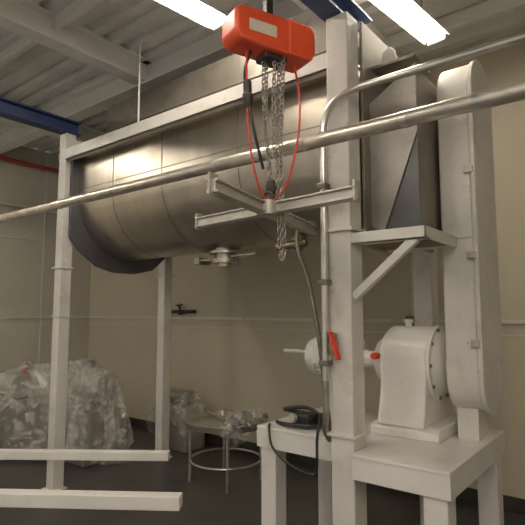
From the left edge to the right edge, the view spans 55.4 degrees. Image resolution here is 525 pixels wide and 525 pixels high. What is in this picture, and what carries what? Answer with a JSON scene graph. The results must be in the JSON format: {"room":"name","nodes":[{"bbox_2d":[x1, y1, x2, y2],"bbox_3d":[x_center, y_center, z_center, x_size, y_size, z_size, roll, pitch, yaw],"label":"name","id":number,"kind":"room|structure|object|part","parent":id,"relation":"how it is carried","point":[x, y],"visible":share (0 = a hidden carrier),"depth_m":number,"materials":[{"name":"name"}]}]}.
{"room":"workshop","nodes":[
{"label":"workshop","id":0,"kind":"room"},
{"bbox_2d":[0,146,90,415],"bbox_3d":[-4.899,0.127,5.246,0.100,3.970,7.100,-4,-7,38],"label":"wall","id":1,"kind":"structure","parent":0,"point":[21,260],"depth_m":7.21,"materials":[{"name":"beige paint"}]},
{"bbox_2d":[0,202,56,213],"bbox_3d":[-4.883,-0.973,5.245,0.060,0.060,6.950,-4,-7,38],"label":"conduit","id":2,"kind":"object","parent":1,"relation":"attached to","point":[1,203],"visible":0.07,"depth_m":7.02,"materials":[{"name":"metal"}]},
{"bbox_2d":[0,157,88,396],"bbox_3d":[-4.883,0.095,5.172,0.020,3.780,7.000,-4,-7,38],"label":"trim","id":3,"kind":"structure","parent":1,"relation":"attached to","point":[43,241],"depth_m":7.27,"materials":[{"name":"white paint"}]},
{"bbox_2d":[0,80,524,222],"bbox_3d":[-0.608,-0.541,3.194,9.250,0.075,0.075,-4,-7,38],"label":"pipe","id":4,"kind":"object","parent":1,"relation":"attached to","point":[513,92],"visible":0.97,"depth_m":2.45,"materials":[{"name":"silver metal"}]},
{"bbox_2d":[0,424,524,524],"bbox_3d":[-1.227,1.870,2.169,9.450,0.100,7.100,-4,-7,38],"label":"floor","id":5,"kind":"structure","parent":0,"point":[205,500],"depth_m":4.49,"materials":[{"name":"concrete"}]},
{"bbox_2d":[0,358,133,467],"bbox_3d":[-2.349,1.615,5.641,1.985,1.087,1.008,-1,-6,11],"label":"plastic-wrapped equipment","id":6,"kind":"object","parent":5,"relation":"on","point":[89,425],"visible":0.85,"depth_m":5.46,"materials":[{"name":"translucent plastic sheeting"},{"name":"steel"}]},
{"bbox_3d":[-2.870,1.405,5.721,0.354,0.260,0.260,-3,-6,30],"label":"motor","id":7,"kind":"part","parent":6,"relation":"part of","materials":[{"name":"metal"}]},
{"bbox_2d":[0,449,182,510],"bbox_3d":[-1.351,1.533,2.837,1.930,0.702,0.830,0,-6,2],"label":"metal rail","id":8,"kind":"object","parent":5,"relation":"on","point":[16,498],"visible":1,"depth_m":2.47,"materials":[{"name":"white metal"}]},
{"bbox_3d":[-1.451,1.248,3.250,1.702,0.055,0.060,0,-6,2],"label":"rail","id":9,"kind":"part","parent":8,"relation":"part of","materials":[{"name":"white metal"}]},
{"bbox_3d":[-1.301,1.180,2.508,1.804,0.065,0.075,0,-6,3],"label":"rail","id":10,"kind":"part","parent":8,"relation":"part of","materials":[{"name":"white metal"}]},
{"bbox_2d":[155,388,204,452],"bbox_3d":[-0.991,1.846,5.965,0.832,0.689,0.500,-4,-7,38],"label":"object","id":11,"kind":"object","parent":5,"relation":"on","point":[182,405],"visible":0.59,"depth_m":5.82,"materials":[{"name":"translucent plastic sheeting"},{"name":"steel"}]},
{"bbox_2d":[184,409,267,492],"bbox_3d":[-0.335,1.726,4.790,0.850,0.699,0.810,-4,-7,38],"label":"steel table","id":12,"kind":"object","parent":5,"relation":"on","point":[226,422],"visible":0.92,"depth_m":4.72,"materials":[{"name":"silver metal"}]},
{"bbox_3d":[-0.689,1.812,4.754,0.030,0.520,0.032,-4,-7,38],"label":"leg","id":13,"kind":"part","parent":12,"relation":"part of","materials":[{"name":"grey metal"}]},
{"bbox_3d":[-0.391,1.849,5.130,0.030,0.520,0.032,-4,-7,38],"label":"leg","id":14,"kind":"part","parent":12,"relation":"part of","materials":[{"name":"grey metal"}]},
{"bbox_2d":[184,410,267,433],"bbox_3d":[-0.351,1.530,4.822,0.810,0.055,0.810,-4,-7,38],"label":"table top","id":15,"kind":"object","parent":12,"relation":"on","point":[203,422],"depth_m":4.77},
{"bbox_3d":[-0.311,1.783,4.457,0.030,0.520,0.032,-4,-7,38],"label":"leg","id":16,"kind":"part","parent":12,"relation":"part of","materials":[{"name":"grey metal"}]},
{"bbox_2d":[233,411,252,426],"bbox_3d":[-0.183,1.462,4.670,0.180,0.120,0.180,-4,-7,38],"label":"plastic bag","id":17,"kind":"object","parent":12,"relation":"on","point":[246,416],"depth_m":4.61,"materials":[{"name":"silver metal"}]},
{"bbox_2d":[41,11,455,524],"bbox_3d":[-0.156,0.234,4.136,3.572,3.540,1.460,-4,-7,38],"label":"mixer","id":18,"kind":"object","parent":5,"relation":"on","point":[198,116],"visible":0.88,"depth_m":3.54,"materials":[{"name":"white paint"}]},
{"bbox_3d":[-1.881,0.409,4.684,0.165,3.300,0.165,-4,-7,38],"label":"post","id":19,"kind":"part","parent":18,"relation":"part of","materials":[{"name":"white metal"}]},
{"bbox_3d":[-1.432,-0.449,5.212,0.040,1.130,1.250,-4,-7,38],"label":"plate","id":20,"kind":"part","parent":18,"relation":"part of","materials":[{"name":"silver metal"}]},
{"bbox_3d":[-1.108,0.505,5.662,0.165,3.300,0.165,-4,-7,38],"label":"post","id":21,"kind":"part","parent":18,"relation":"part of","materials":[{"name":"white metal"}]},
{"bbox_3d":[-0.698,-1.108,3.919,2.875,0.110,0.145,-4,-7,38],"label":"rail","id":22,"kind":"part","parent":18,"relation":"part of","materials":[{"name":"grey metal"}]},
{"bbox_3d":[-0.319,-0.042,4.285,0.280,0.160,0.280,-4,-7,38],"label":"discharge spout","id":23,"kind":"part","parent":18,"relation":"part of","materials":[{"name":"silver metal"}]},
{"bbox_3d":[-0.223,-1.290,4.344,2.470,0.465,0.940,-4,-7,38],"label":"lid","id":24,"kind":"part","parent":18,"relation":"part of","materials":[{"name":"silver metal"}]},
{"bbox_3d":[-0.182,-0.060,4.178,0.350,0.015,0.040,-4,-7,38],"label":"spout lever","id":25,"kind":"part","parent":18,"relation":"part of","materials":[{"name":"silver metal"}]},
{"bbox_3d":[0.476,0.208,2.839,0.210,3.340,0.210,-4,-7,38],"label":"post","id":26,"kind":"part","parent":18,"relation":"part of","materials":[{"name":"white metal"}]},
{"bbox_3d":[0.807,-0.621,3.457,0.020,1.130,1.250,-4,-7,38],"label":"plate","id":27,"kind":"part","parent":18,"relation":"part of","materials":[{"name":"silver metal"}]},
{"bbox_3d":[0.764,-0.649,2.909,0.290,0.979,0.015,-4,-7,38],"label":"shroud plate","id":28,"kind":"part","parent":18,"relation":"part of","materials":[{"name":"grey metal"}]},
{"bbox_3d":[0.935,-0.763,3.389,0.018,1.300,1.120,-4,-7,38],"label":"drive plate","id":29,"kind":"part","parent":18,"relation":"part of","materials":[{"name":"silver metal"}]},
{"bbox_3d":[0.810,-0.126,2.844,0.420,0.065,0.490,-4,-7,38],"label":"shelf frame","id":30,"kind":"part","parent":18,"relation":"part of","materials":[{"name":"white paint"}]},
{"bbox_3d":[1.249,0.304,3.816,0.210,3.340,0.210,-4,-7,38],"label":"post","id":31,"kind":"part","parent":18,"relation":"part of","materials":[{"name":"white metal"}]},
{"bbox_2d":[257,405,504,524],"bbox_3d":[0.675,1.421,3.080,1.310,0.973,1.050,-4,-7,38],"label":"table","id":32,"kind":"object","parent":5,"relation":"on","point":[440,472],"depth_m":2.88,"materials":[{"name":"white paint"}]},
{"bbox_2d":[268,418,321,476],"bbox_3d":[0.181,1.056,2.980,0.088,0.363,0.607,3,-6,-29],"label":"power cord","id":33,"kind":"object","parent":32,"relation":"on","point":[320,419],"visible":1,"depth_m":2.87,"materials":[{"name":"black rubber"}]},
{"bbox_3d":[0.271,1.006,3.273,0.378,0.111,0.308,-4,-7,38],"label":"coil","id":34,"kind":"part","parent":32,"relation":"part of","materials":[{"name":"black rubber"}]},
{"bbox_2d":[293,410,317,428],"bbox_3d":[0.271,1.015,3.229,0.140,0.090,0.120,-4,-7,38],"label":"block","id":35,"kind":"object","parent":32,"relation":"on","point":[303,417],"visible":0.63,"depth_m":3.18,"materials":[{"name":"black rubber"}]},
{"bbox_2d":[288,413,296,422],"bbox_3d":[0.194,0.993,3.188,0.036,0.063,0.060,4,-7,-35],"label":"gauge","id":36,"kind":"object","parent":35,"relation":"attached to","point":[292,418],"visible":0.95,"depth_m":3.17},
{"bbox_2d":[295,230,330,431],"bbox_3d":[0.297,0.378,3.032,0.289,1.295,0.196,-4,-7,38],"label":"flexible hose","id":37,"kind":"object","parent":32,"relation":"on","point":[297,241],"visible":0.77,"depth_m":2.96,"materials":[{"name":"black rubber"}]},
{"bbox_2d":[283,335,373,414],"bbox_3d":[0.455,0.794,3.591,0.770,0.600,0.360,-4,-7,38],"label":"motor","id":38,"kind":"object","parent":32,"relation":"on","point":[311,352],"visible":0.28,"depth_m":3.53,"materials":[{"name":"white paint"}]},
{"bbox_3d":[0.675,1.059,3.116,1.310,0.020,1.050,-4,-7,38],"label":"plate","id":39,"kind":"part","parent":32,"relation":"part of","materials":[{"name":"white paint"}]},
{"bbox_2d":[370,319,457,443],"bbox_3d":[0.975,0.711,3.207,0.510,0.690,0.570,-4,-7,38],"label":"gear reducer","id":40,"kind":"object","parent":32,"relation":"on","point":[409,361],"visible":0.79,"depth_m":3.01,"materials":[{"name":"white paint"}]},
{"bbox_2d":[437,60,502,440],"bbox_3d":[1.271,-0.104,3.065,0.212,2.285,0.460,-4,-7,38],"label":"guard","id":41,"kind":"object","parent":32,"relation":"on","point":[473,334],"visible":0.84,"depth_m":2.92,"materials":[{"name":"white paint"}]},
{"bbox_2d":[0,0,524,154],"bbox_3d":[-1.196,-2.149,2.602,9.450,0.045,7.200,-4,-7,38],"label":"ceiling","id":42,"kind":"structure","parent":0,"point":[41,76],"depth_m":4.36,"materials":[{"name":"metal"}]},
{"bbox_2d":[0,0,103,67],"bbox_3d":[-0.670,-2.012,3.260,9.250,0.100,0.050,-4,-7,38],"label":"bridging","id":43,"kind":"object","parent":42,"relation":"attached to","point":[77,8],"visible":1,"depth_m":3.99,"materials":[{"name":"paint"}]},
{"bbox_2d":[0,117,105,141],"bbox_3d":[-3.831,-1.827,4.528,0.160,0.220,7.000,-4,-7,38],"label":"joist","id":44,"kind":"object","parent":42,"relation":"attached to","point":[87,133],"visible":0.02,"depth_m":6.39,"materials":[{"name":"paint"}]},
{"bbox_2d":[0,0,147,84],"bbox_3d":[-2.283,-1.946,3.314,0.160,0.220,7.000,-4,-7,38],"label":"joist","id":45,"kind":"object","parent":42,"relation":"attached to","point":[27,19],"visible":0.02,"depth_m":4.17,"materials":[{"name":"paint"}]},
{"bbox_2d":[137,33,140,121],"bbox_3d":[-1.044,-1.554,4.240,0.016,0.840,0.016,-4,-7,38],"label":"rod","id":46,"kind":"object","parent":42,"relation":"hanging from","point":[140,33],"depth_m":4.23,"materials":[{"name":"white metal"}]},
{"bbox_2d":[0,0,367,153],"bbox_3d":[-0.082,-1.872,3.996,9.250,0.235,0.160,-4,-7,38],"label":"ceiling beam","id":47,"kind":"structure","parent":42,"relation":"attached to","point":[204,48],"depth_m":4.71,"materials":[{"name":"metal"}]},
{"bbox_2d":[0,155,58,172],"bbox_3d":[-4.844,-1.593,5.274,0.060,0.060,6.950,-4,-7,38],"label":"pipe","id":48,"kind":"object","parent":47,"relation":"hanging from","point":[4,158],"visible":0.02,"depth_m":7.14,"materials":[{"name":"metal"}]},
{"bbox_2d":[155,0,227,31],"bbox_3d":[-0.733,-1.916,3.209,0.218,0.340,1.250,-5,-8,44],"label":"fluorescent light fixture","id":49,"kind":"object","parent":42,"relation":"hanging from","point":[201,12],"visible":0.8,"depth_m":3.49,"materials":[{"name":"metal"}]},
{"bbox_2d":[58,0,524,161],"bbox_3d":[0.537,-1.862,4.784,9.250,0.100,0.050,-4,-7,38],"label":"bridging","id":50,"kind":"object","parent":42,"relation":"attached to","point":[490,7],"visible":0.36,"depth_m":3.93,"materials":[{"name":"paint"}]},
{"bbox_2d":[292,0,404,57],"bbox_3d":[-0.767,-2.062,2.126,0.160,0.220,7.000,-4,-7,38],"label":"joist","id":51,"kind":"object","parent":42,"relation":"attached to","point":[371,26],"visible":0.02,"depth_m":4.21,"materials":[{"name":"paint"}]},
{"bbox_2d":[368,0,450,46],"bbox_3d":[0.909,-1.896,3.417,0.218,0.340,1.250,-5,-8,44],"label":"fluorescent light fixture","id":52,"kind":"object","parent":42,"relation":"hanging from","point":[408,14],"visible":1,"depth_m":3.60,"materials":[{"name":"plastic"}]},
{"bbox_3d":[-1.033,-2.039,1.183,0.023,0.490,0.024,-4,-7,38],"label":"rod","id":53,"kind":"object","parent":42,"relation":"hanging from","visible":0},
{"bbox_2d":[300,0,371,32],"bbox_3d":[-0.244,-1.621,2.149,0.130,0.155,2.950,-4,-7,38],"label":"beam","id":54,"kind":"structure","parent":53,"relation":"hanging from","point":[324,9],"depth_m":2.98,"materials":[{"name":"metal"}]},
{"bbox_2d":[222,0,314,261],"bbox_3d":[0.045,-0.749,2.569,0.478,1.498,0.229,3,-7,-31],"label":"chain hoist","id":55,"kind":"object","parent":54,"relation":"hanging from","point":[275,42],"visible":0.97,"depth_m":2.55,"materials":[{"name":"red paint"}]},
{"bbox_3d":[0.023,-0.743,2.582,0.070,0.675,0.027,3,-7,-31],"label":"chain","id":56,"kind":"part","parent":55,"relation":"part of","materials":[{"name":"metal"}]},
{"bbox_3d":[0.026,-0.739,2.607,0.045,0.677,0.027,3,-7,-31],"label":"chain","id":57,"kind":"part","parent":55,"relation":"part of","materials":[{"name":"metal"}]},
{"bbox_3d":[0.078,-0.703,2.537,0.308,0.788,0.148,3,-7,-31],"label":"red cord","id":58,"kind":"part","parent":55,"relation":"part of","materials":[{"name":"red plastic"}]},
{"bbox_3d":[0.059,-0.804,2.574,0.025,0.555,0.024,-1,-6,14],"label":"chain","id":59,"kind":"part","parent":55,"relation":"part of","materials":[{"name":"metal"}]},
{"bbox_2d":[194,178,361,226],"bbox_3d":[0.055,-0.288,2.642,0.781,0.010,1.054,1,-6,-11],"label":"lifting spreader beam","id":60,"kind":"object","parent":55,"relation":"hanging from","point":[216,179],"visible":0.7,"depth_m":2.38,"materials":[{"name":"white metal"}]},
{"bbox_2d":[195,213,202,229],"bbox_3d":[-0.373,-0.241,2.952,0.012,0.095,0.055,-4,-7,38],"label":"hook","id":61,"kind":"object","parent":60,"relation":"attached to","point":[196,214],"visible":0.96,"depth_m":2.94,"materials":[{"name":"metal"}]},
{"bbox_2d":[207,172,217,196],"bbox_3d":[-0.206,-0.326,2.081,0.012,0.095,0.055,-4,-7,38],"label":"hook","id":62,"kind":"object","parent":60,"relation":"attached to","point":[211,176],"visible":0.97,"depth_m":2.06,"materials":[{"name":"metal"}]},
{"bbox_3d":[0.055,-0.288,2.642,0.060,0.010,1.258,-3,-6,25],"label":"arm","id":63,"kind":"part","parent":60,"relation":"part of","materials":[{"name":"metal"}]},
{"bbox_2d":[262,191,274,199],"bbox_3d":[0.030,-0.328,2.545,0.076,0.076,0.016,-4,-7,38],"label":"lifting eye","id":64,"kind":"object","parent":60,"relation":"attached to","point":[267,192],"depth_m":2.53,"materials":[{"name":"metal"}]},
{"bbox_3d":[0.020,-0.294,2.577,1.111,0.010,0.060,-5,-8,44],"label":"arm","id":65,"kind":"part","parent":60,"relation":"part of","materials":[{"name":"metal"}]},
{"bbox_2d":[194,196,361,227],"bbox_3d":[0.020,-0.246,2.572,1.111,0.010,0.060,-5,-8,44],"label":"arm bottom","id":66,"kind":"object","parent":60,"relation":"attached to","point":[345,199],"visible":0.89,"depth_m":2.44,"materials":[{"name":"metal"}]},
{"bbox_2d":[206,189,316,234],"bbox_3d":[0.055,-0.240,2.637,0.060,0.010,1.258,-3,-6,25],"label":"arm bottom","id":67,"kind":"object","parent":66,"relation":"attached to","point":[222,195],"visible":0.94,"depth_m":2.37,"materials":[{"name":"metal"}]},
{"bbox_2d":[212,180,314,231],"bbox_3d":[0.055,-0.264,2.639,0.035,0.046,1.258,-3,-6,25],"label":"arm web","id":68,"kind":"object","parent":67,"relation":"on","point":[216,185],"visible":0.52,"depth_m":2.33,"materials":[{"name":"metal"}]},
{"bbox_2d":[257,199,279,217],"bbox_3d":[0.030,-0.274,2.540,0.120,0.070,0.120,-4,-7,38],"label":"hub","id":69,"kind":"object","parent":67,"relation":"on","point":[269,206],"visible":0.61,"depth_m":2.49,"materials":[{"name":"metal"}]},
{"bbox_2d":[198,187,359,224],"bbox_3d":[0.020,-0.270,2.575,1.111,0.046,0.035,-5,-8,44],"label":"arm web","id":70,"kind":"object","parent":60,"relation":"attached to","point":[347,192],"visible":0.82,"depth_m":2.42,"materials":[{"name":"metal"}]},
{"bbox_2d":[352,179,359,202],"bbox_3d":[0.413,-0.315,2.199,0.012,0.095,0.055,-4,-7,38],"label":"hook","id":71,"kind":"object","parent":60,"relation":"attached to","point":[354,182],"visible":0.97,"depth_m":2.18,"materials":[{"name":"metal"}]},
{"bbox_3d":[0.081,-0.571,2.565,0.031,1.020,0.031,-1,-6,14],"label":"chain","id":72,"kind":"part","parent":55,"relation":"part of","materials":[{"name":"metal"}]},
{"bbox_3d":[0.101,-0.585,2.549,0.033,0.995,0.033,-1,-6,14],"label":"chain","id":73,"kind":"part","parent":55,"relation":"part of","materials":[{"name":"metal"}]},
{"bbox_3d":[-3.737,-1.876,2.540,0.023,0.550,0.024,-4,-7,38],"label":"rod","id":74,"kind":"object","parent":42,"relation":"hanging from","visible":0},
{"bbox_2d":[0,96,81,137],"bbox_3d":[-2.840,-1.424,3.640,0.120,0.135,3.300,-4,-7,38],"label":"beam","id":75,"kind":"structure","parent":74,"relation":"hanging from","point":[9,109],"depth_m":4.58,"materials":[{"name":"blue metal"}]},
{"bbox_2d":[88,30,524,498],"bbox_3d":[0.939,0.113,5.104,9.250,3.970,0.100,-4,-7,38],"label":"wall","id":76,"kind":"structure","parent":0,"point":[234,367],"depth_m":5.59,"materials":[{"name":"beige paint"}]},
{"bbox_2d":[171,304,195,314],"bbox_3d":[-1.075,0.609,6.505,0.500,0.148,0.126,-4,-7,38],"label":"valve","id":77,"kind":"object","parent":76,"relation":"attached to","point":[180,312],"visible":0.8,"depth_m":6.48,"materials":[{"name":"metal"}]},
{"bbox_2d":[89,316,524,335],"bbox_3d":[0.901,0.627,5.005,9.250,0.128,0.022,-4,-7,38],"label":"trim","id":78,"kind":"structure","parent":76,"relation":"attached to","point":[204,318],"depth_m":5.69,"materials":[{"name":"white paint"}]},
{"bbox_2d":[120,415,524,514],"bbox_3d":[0.903,2.025,4.871,9.250,0.120,0.015,-4,-7,38],"label":"baseboard","id":79,"kind":"structure","parent":76,"relation":"attached to","point":[470,495],"depth_m":5.32,"materials":[{"name":"rubber"}]},
{"bbox_2d":[405,251,414,325],"bbox_3d":[1.382,-0.628,4.711,0.120,2.570,0.080,-4,-7,38],"label":"conduit","id":80,"kind":"object","parent":76,"relation":"attached to","point":[411,252],"visible":0.27,"depth_m":4.62,"materials":[{"name":"silver metal"}]},
{"bbox_3d":[2.446,-0.437,-0.511,0.100,3.970,7.100,-4,-7,38],"label":"wall","id":81,"kind":"structure","parent":0,"visible":0},
{"bbox_2d":[317,32,524,441],"bbox_3d":[1.793,-0.096,1.738,3.737,1.997,0.161,-4,-7,38],"label":"pipe","id":82,"kind":"object","parent":81,"relation":"attached to","point":[330,346],"visible":0.94,"depth_m":2.75,"materials":[{"name":"silver metal"}]},
{"bbox_3d":[0.392,0.453,2.721,0.040,0.151,0.065,5,-7,-41],"label":"lever","id":83,"kind":"part","parent":82,"relation":"part of","materials":[{"name":"red plastic"}]}
]}

